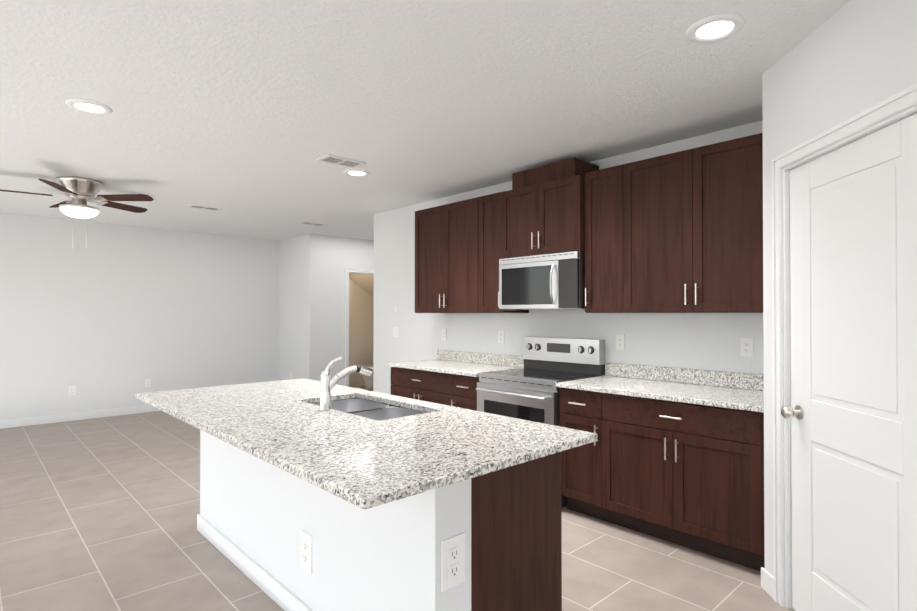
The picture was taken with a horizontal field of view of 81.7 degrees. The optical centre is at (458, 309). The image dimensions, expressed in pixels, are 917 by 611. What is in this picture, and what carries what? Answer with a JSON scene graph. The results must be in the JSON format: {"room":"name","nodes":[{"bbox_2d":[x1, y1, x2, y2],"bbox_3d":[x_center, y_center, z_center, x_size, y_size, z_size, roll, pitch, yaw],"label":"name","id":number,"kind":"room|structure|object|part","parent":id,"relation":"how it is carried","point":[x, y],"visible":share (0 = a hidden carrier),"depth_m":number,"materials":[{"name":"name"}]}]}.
{"room":"kitchen","nodes":[
{"label":"kitchen","id":0,"kind":"room"},
{"bbox_2d":[0,213,278,419],"bbox_3d":[-5.351,0.136,6.570,6.450,2.590,0.120,0,-1,-43],"label":"wall","id":1,"kind":"structure","parent":0,"point":[112,316],"depth_m":7.23,"materials":[{"name":"white paint"}]},
{"bbox_2d":[69,386,75,394],"bbox_3d":[-4.974,1.043,6.827,0.072,0.116,0.009,0,-1,-43],"label":"electrical outlet","id":2,"kind":"object","parent":1,"relation":"attached to","point":[72,390],"visible":1,"depth_m":6.83,"materials":[{"name":"white plastic"}]},
{"bbox_2d":[0,405,160,428],"bbox_3d":[-5.261,1.381,6.552,6.330,0.100,0.014,0,-1,-43],"label":"baseboard","id":3,"kind":"structure","parent":1,"relation":"attached to","point":[21,422],"depth_m":6.83,"materials":[{"name":"white wood"}]},
{"bbox_2d":[145,379,150,386],"bbox_3d":[-4.346,1.027,7.414,0.072,0.116,0.009,0,-1,-43],"label":"electrical outlet","id":4,"kind":"object","parent":1,"relation":"attached to","point":[147,382],"visible":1,"depth_m":7.41,"materials":[{"name":"white plastic"}]},
{"bbox_2d":[279,233,316,380],"bbox_3d":[-2.791,0.152,8.643,0.120,2.590,1.750,0,-1,-43],"label":"wall","id":5,"kind":"structure","parent":0,"point":[298,307],"depth_m":8.23,"materials":[{"name":"white paint"}]},
{"bbox_2d":[317,234,373,385],"bbox_3d":[-1.187,0.155,9.028,2.750,2.590,0.120,0,-1,-43],"label":"wall","id":6,"kind":"structure","parent":0,"point":[337,256],"depth_m":8.25,"materials":[{"name":"white paint"}]},
{"bbox_2d":[345,268,373,386],"bbox_3d":[-1.512,0.397,8.708,0.864,2.102,0.139,0,-1,-43],"label":"door frame","id":7,"kind":"structure","parent":6,"relation":"attached to","point":[348,271],"depth_m":8.40,"materials":[{"name":"white wood"}]},
{"bbox_2d":[349,279,373,386],"bbox_3d":[-2.305,0.161,9.762,2.120,2.590,0.120,0,-1,-43],"label":"wall","id":8,"kind":"structure","parent":0,"point":[361,318],"depth_m":10.08,"materials":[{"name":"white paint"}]},
{"bbox_2d":[349,274,373,296],"bbox_3d":[-1.722,-0.657,9.423,1.500,0.960,1.176,0,-1,-43],"label":"ceiling soffit","id":9,"kind":"structure","parent":0,"point":[364,282],"depth_m":9.79,"materials":[{"name":"beige paint"}]},
{"bbox_2d":[0,386,794,610],"bbox_3d":[-0.812,1.439,3.808,9.320,0.060,12.100,0,-1,-43],"label":"floor","id":10,"kind":"structure","parent":0,"point":[98,514],"depth_m":3.13,"materials":[{"name":"tile"}]},
{"bbox_2d":[359,365,372,390],"bbox_3d":[-1.502,1.060,9.642,0.742,0.790,0.420,0,-1,-43],"label":"toilet","id":11,"kind":"object","parent":10,"relation":"on","point":[368,381],"visible":0.15,"depth_m":9.46,"materials":[{"name":"white ceramic"}]},
{"bbox_2d":[182,420,561,610],"bbox_3d":[-0.632,0.966,2.748,0.840,0.870,2.340,0,-1,-43],"label":"kitchen island","id":12,"kind":"object","parent":10,"relation":"on","point":[324,493],"depth_m":2.05,"materials":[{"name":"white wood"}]},
{"bbox_2d":[135,378,597,511],"bbox_3d":[-0.694,0.515,2.653,1.095,0.030,2.490,0,-1,-43],"label":"island countertop","id":13,"kind":"structure","parent":12,"relation":"on","point":[364,462],"depth_m":2.07,"materials":[{"name":"white stone"}]},
{"bbox_2d":[315,360,372,411],"bbox_3d":[-0.573,0.377,2.725,0.308,0.247,0.060,0,-1,-43],"label":"faucet","id":14,"kind":"object","parent":13,"relation":"on","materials":[{"name":"silver metal"}]},
{"bbox_2d":[311,396,426,419],"bbox_3d":[-0.488,0.625,2.789,0.403,0.213,0.806,0,-1,-43],"label":"sink","id":15,"kind":"object","parent":13,"relation":"in","point":[377,408],"depth_m":3.01,"materials":[{"name":"silver metal"}]},
{"bbox_2d":[391,367,479,410],"bbox_3d":[-0.038,0.982,4.901,0.655,0.870,1.207,0,-1,-43],"label":"base cabinet","id":16,"kind":"object","parent":10,"relation":"on","point":[459,391],"visible":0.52,"depth_m":4.66,"materials":[{"name":"brown wood"}]},
{"bbox_2d":[388,350,523,376],"bbox_3d":[-0.033,0.482,4.905,0.647,0.130,1.213,0,-1,-43],"label":"countertop","id":17,"kind":"structure","parent":16,"relation":"on","point":[472,364],"depth_m":4.91,"materials":[{"name":"white stone"}]},
{"bbox_2d":[476,336,604,506],"bbox_3d":[0.620,0.822,4.153,0.708,1.178,0.762,0,-1,-43],"label":"range","id":18,"kind":"object","parent":10,"relation":"on","point":[529,391],"visible":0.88,"depth_m":4.10,"materials":[{"name":"silver metal"}]},
{"bbox_2d":[559,388,590,515],"bbox_3d":[1.060,0.973,3.754,0.617,0.870,0.395,0,-1,-43],"label":"base cabinet","id":19,"kind":"object","parent":10,"relation":"on","point":[574,405],"depth_m":3.60,"materials":[{"name":"brown wood"}]},
{"bbox_2d":[591,391,764,570],"bbox_3d":[1.470,0.970,3.317,0.617,0.870,1.037,0,-1,-43],"label":"base cabinet","id":20,"kind":"object","parent":10,"relation":"on","point":[689,475],"depth_m":3.06,"materials":[{"name":"brown wood"}]},
{"bbox_2d":[556,363,763,412],"bbox_3d":[1.362,0.470,3.415,0.647,0.130,1.321,0,-1,-43],"label":"countertop","id":21,"kind":"structure","parent":20,"relation":"on","point":[735,390],"depth_m":3.44,"materials":[{"name":"white stone"}]},
{"bbox_2d":[0,0,850,239],"bbox_3d":[-0.812,-1.211,3.829,9.320,0.060,12.100,0,-1,-43],"label":"ceiling","id":22,"kind":"structure","parent":0,"point":[244,114],"depth_m":2.93,"materials":[{"name":"white paint"}]},
{"bbox_2d":[0,176,153,248],"bbox_3d":[-3.497,-0.865,4.843,1.270,0.617,1.270,0,-1,-43],"label":"ceiling fan","id":23,"kind":"object","parent":22,"relation":"hanging from","point":[80,192],"visible":1,"depth_m":4.78,"materials":[{"name":"silver metal"}]},
{"bbox_2d":[65,99,112,114],"bbox_3d":[-2.159,-1.182,3.103,0.228,0.011,0.228,0,-1,-43],"label":"recessed light","id":24,"kind":"object","parent":22,"relation":"in","point":[89,106],"visible":0.98,"depth_m":3.09,"materials":[{"name":"white"}]},
{"bbox_2d":[186,204,222,210],"bbox_3d":[-2.882,-1.158,6.027,0.340,0.012,0.190,0,-1,-43],"label":"ceiling vent","id":25,"kind":"object","parent":22,"relation":"in","point":[203,207],"visible":1,"depth_m":6.00,"materials":[{"name":"white metal"}]},
{"bbox_2d":[298,221,327,226],"bbox_3d":[-1.955,-1.149,7.114,0.340,0.012,0.190,0,-1,-43],"label":"ceiling vent","id":26,"kind":"object","parent":22,"relation":"in","point":[312,223],"visible":1,"depth_m":7.09,"materials":[{"name":"white metal"}]},
{"bbox_2d":[316,154,365,168],"bbox_3d":[-0.927,-1.172,4.201,0.340,0.012,0.190,0,-1,-43],"label":"ceiling vent","id":27,"kind":"object","parent":22,"relation":"in","point":[339,161],"visible":1,"depth_m":4.18,"materials":[{"name":"white metal"}]},
{"bbox_2d":[343,169,369,176],"bbox_3d":[-0.873,-1.170,4.553,0.228,0.011,0.228,0,-1,-43],"label":"recessed light","id":28,"kind":"object","parent":22,"relation":"in","point":[356,172],"visible":0.98,"depth_m":4.53,"materials":[{"name":"white"}]},
{"bbox_2d":[686,13,744,42],"bbox_3d":[1.088,-1.188,2.252,0.228,0.011,0.228,0,-1,-43],"label":"recessed light","id":29,"kind":"object","parent":22,"relation":"in","point":[714,28],"visible":0.96,"depth_m":2.24,"materials":[{"name":"white"}]},
{"bbox_2d":[373,120,763,394],"bbox_3d":[0.552,0.122,4.848,0.120,2.590,4.520,0,-1,-43],"label":"wall","id":30,"kind":"structure","parent":0,"point":[706,341],"depth_m":4.62,"materials":[{"name":"white paint"}]},
{"bbox_2d":[393,327,398,336],"bbox_3d":[-0.722,0.262,6.113,0.012,0.116,0.118,0,-1,-43],"label":"light switch","id":31,"kind":"object","parent":30,"relation":"attached to","point":[395,331],"visible":1,"depth_m":6.11,"materials":[{"name":"white plastic"}]},
{"bbox_2d":[442,329,446,339],"bbox_3d":[-0.150,0.262,5.505,0.009,0.116,0.072,0,-1,-43],"label":"electrical outlet","id":32,"kind":"object","parent":30,"relation":"attached to","point":[444,334],"visible":1,"depth_m":5.50,"materials":[{"name":"white plastic"}]},
{"bbox_2d":[415,191,528,312],"bbox_3d":[0.076,-0.482,5.003,0.365,1.030,1.211,0,-1,-43],"label":"upper cabinet","id":33,"kind":"object","parent":30,"relation":"attached to","point":[457,251],"visible":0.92,"depth_m":4.87,"materials":[{"name":"brown wood"}]},
{"bbox_2d":[498,331,503,342],"bbox_3d":[0.396,0.254,4.920,0.009,0.116,0.072,0,-1,-43],"label":"electrical outlet","id":34,"kind":"object","parent":30,"relation":"attached to","point":[500,336],"visible":1,"depth_m":4.92,"materials":[{"name":"white plastic"}]},
{"bbox_2d":[501,158,598,258],"bbox_3d":[0.743,-0.776,4.260,0.410,0.704,0.780,0,-1,-43],"label":"upper cabinet","id":35,"kind":"object","parent":30,"relation":"attached to","point":[542,210],"visible":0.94,"depth_m":4.11,"materials":[{"name":"brown wood"}]},
{"bbox_2d":[499,251,584,310],"bbox_3d":[0.726,-0.205,4.239,0.456,0.429,0.768,0,-1,-43],"label":"microwave","id":36,"kind":"object","parent":35,"relation":"attached to","point":[549,281],"visible":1,"depth_m":4.07,"materials":[{"name":"silver metal"}]},
{"bbox_2d":[585,167,612,312],"bbox_3d":[1.168,-0.491,3.863,0.327,1.030,0.370,0,-1,-43],"label":"upper cabinet","id":37,"kind":"object","parent":30,"relation":"attached to","point":[598,183],"depth_m":3.80,"materials":[{"name":"brown wood"}]},
{"bbox_2d":[616,334,624,349],"bbox_3d":[1.230,0.247,4.029,0.009,0.116,0.072,0,-1,-43],"label":"electrical outlet","id":38,"kind":"object","parent":30,"relation":"attached to","point":[620,341],"visible":1,"depth_m":4.03,"materials":[{"name":"white plastic"}]},
{"bbox_2d":[613,133,762,312],"bbox_3d":[1.572,-0.494,3.431,0.327,1.030,1.047,0,-1,-43],"label":"upper cabinet","id":39,"kind":"object","parent":30,"relation":"attached to","point":[679,232],"depth_m":3.31,"materials":[{"name":"brown wood"}]},
{"bbox_2d":[741,338,752,356],"bbox_3d":[1.838,0.241,3.379,0.009,0.116,0.072,0,-1,-43],"label":"electrical outlet","id":40,"kind":"object","parent":30,"relation":"attached to","point":[746,346],"visible":1,"depth_m":3.38,"materials":[{"name":"white plastic"}]},
{"bbox_2d":[762,0,916,575],"bbox_3d":[1.548,0.092,1.172,0.120,2.590,3.000,0,0,2],"label":"wall","id":41,"kind":"structure","parent":0,"point":[850,59],"depth_m":2.21,"materials":[{"name":"white paint"}]},
{"bbox_2d":[761,567,773,598],"bbox_3d":[1.481,1.338,1.171,0.014,0.100,3.014,0,0,2],"label":"baseboard","id":42,"kind":"structure","parent":41,"relation":"attached to","point":[767,581],"depth_m":2.61,"materials":[{"name":"white wood"}]},
{"bbox_2d":[772,83,916,608],"bbox_3d":[1.569,0.331,2.079,0.139,2.127,0.954,0,0,2],"label":"door frame","id":43,"kind":"structure","parent":41,"relation":"attached to","point":[891,107],"depth_m":2.49,"materials":[{"name":"white wood"}]},
{"bbox_2d":[781,113,916,610],"bbox_3d":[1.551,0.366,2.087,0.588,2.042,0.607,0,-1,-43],"label":"pantry door","id":44,"kind":"structure","parent":41,"relation":"in","point":[851,412],"depth_m":2.06,"materials":[{"name":"white wood"}]},
{"bbox_3d":[1.521,0.467,2.412,0.088,0.064,0.088,0,-1,-43],"label":"knob","id":45,"kind":"part","parent":44,"relation":"part of","materials":[{"name":"silver metal"}]}
]}

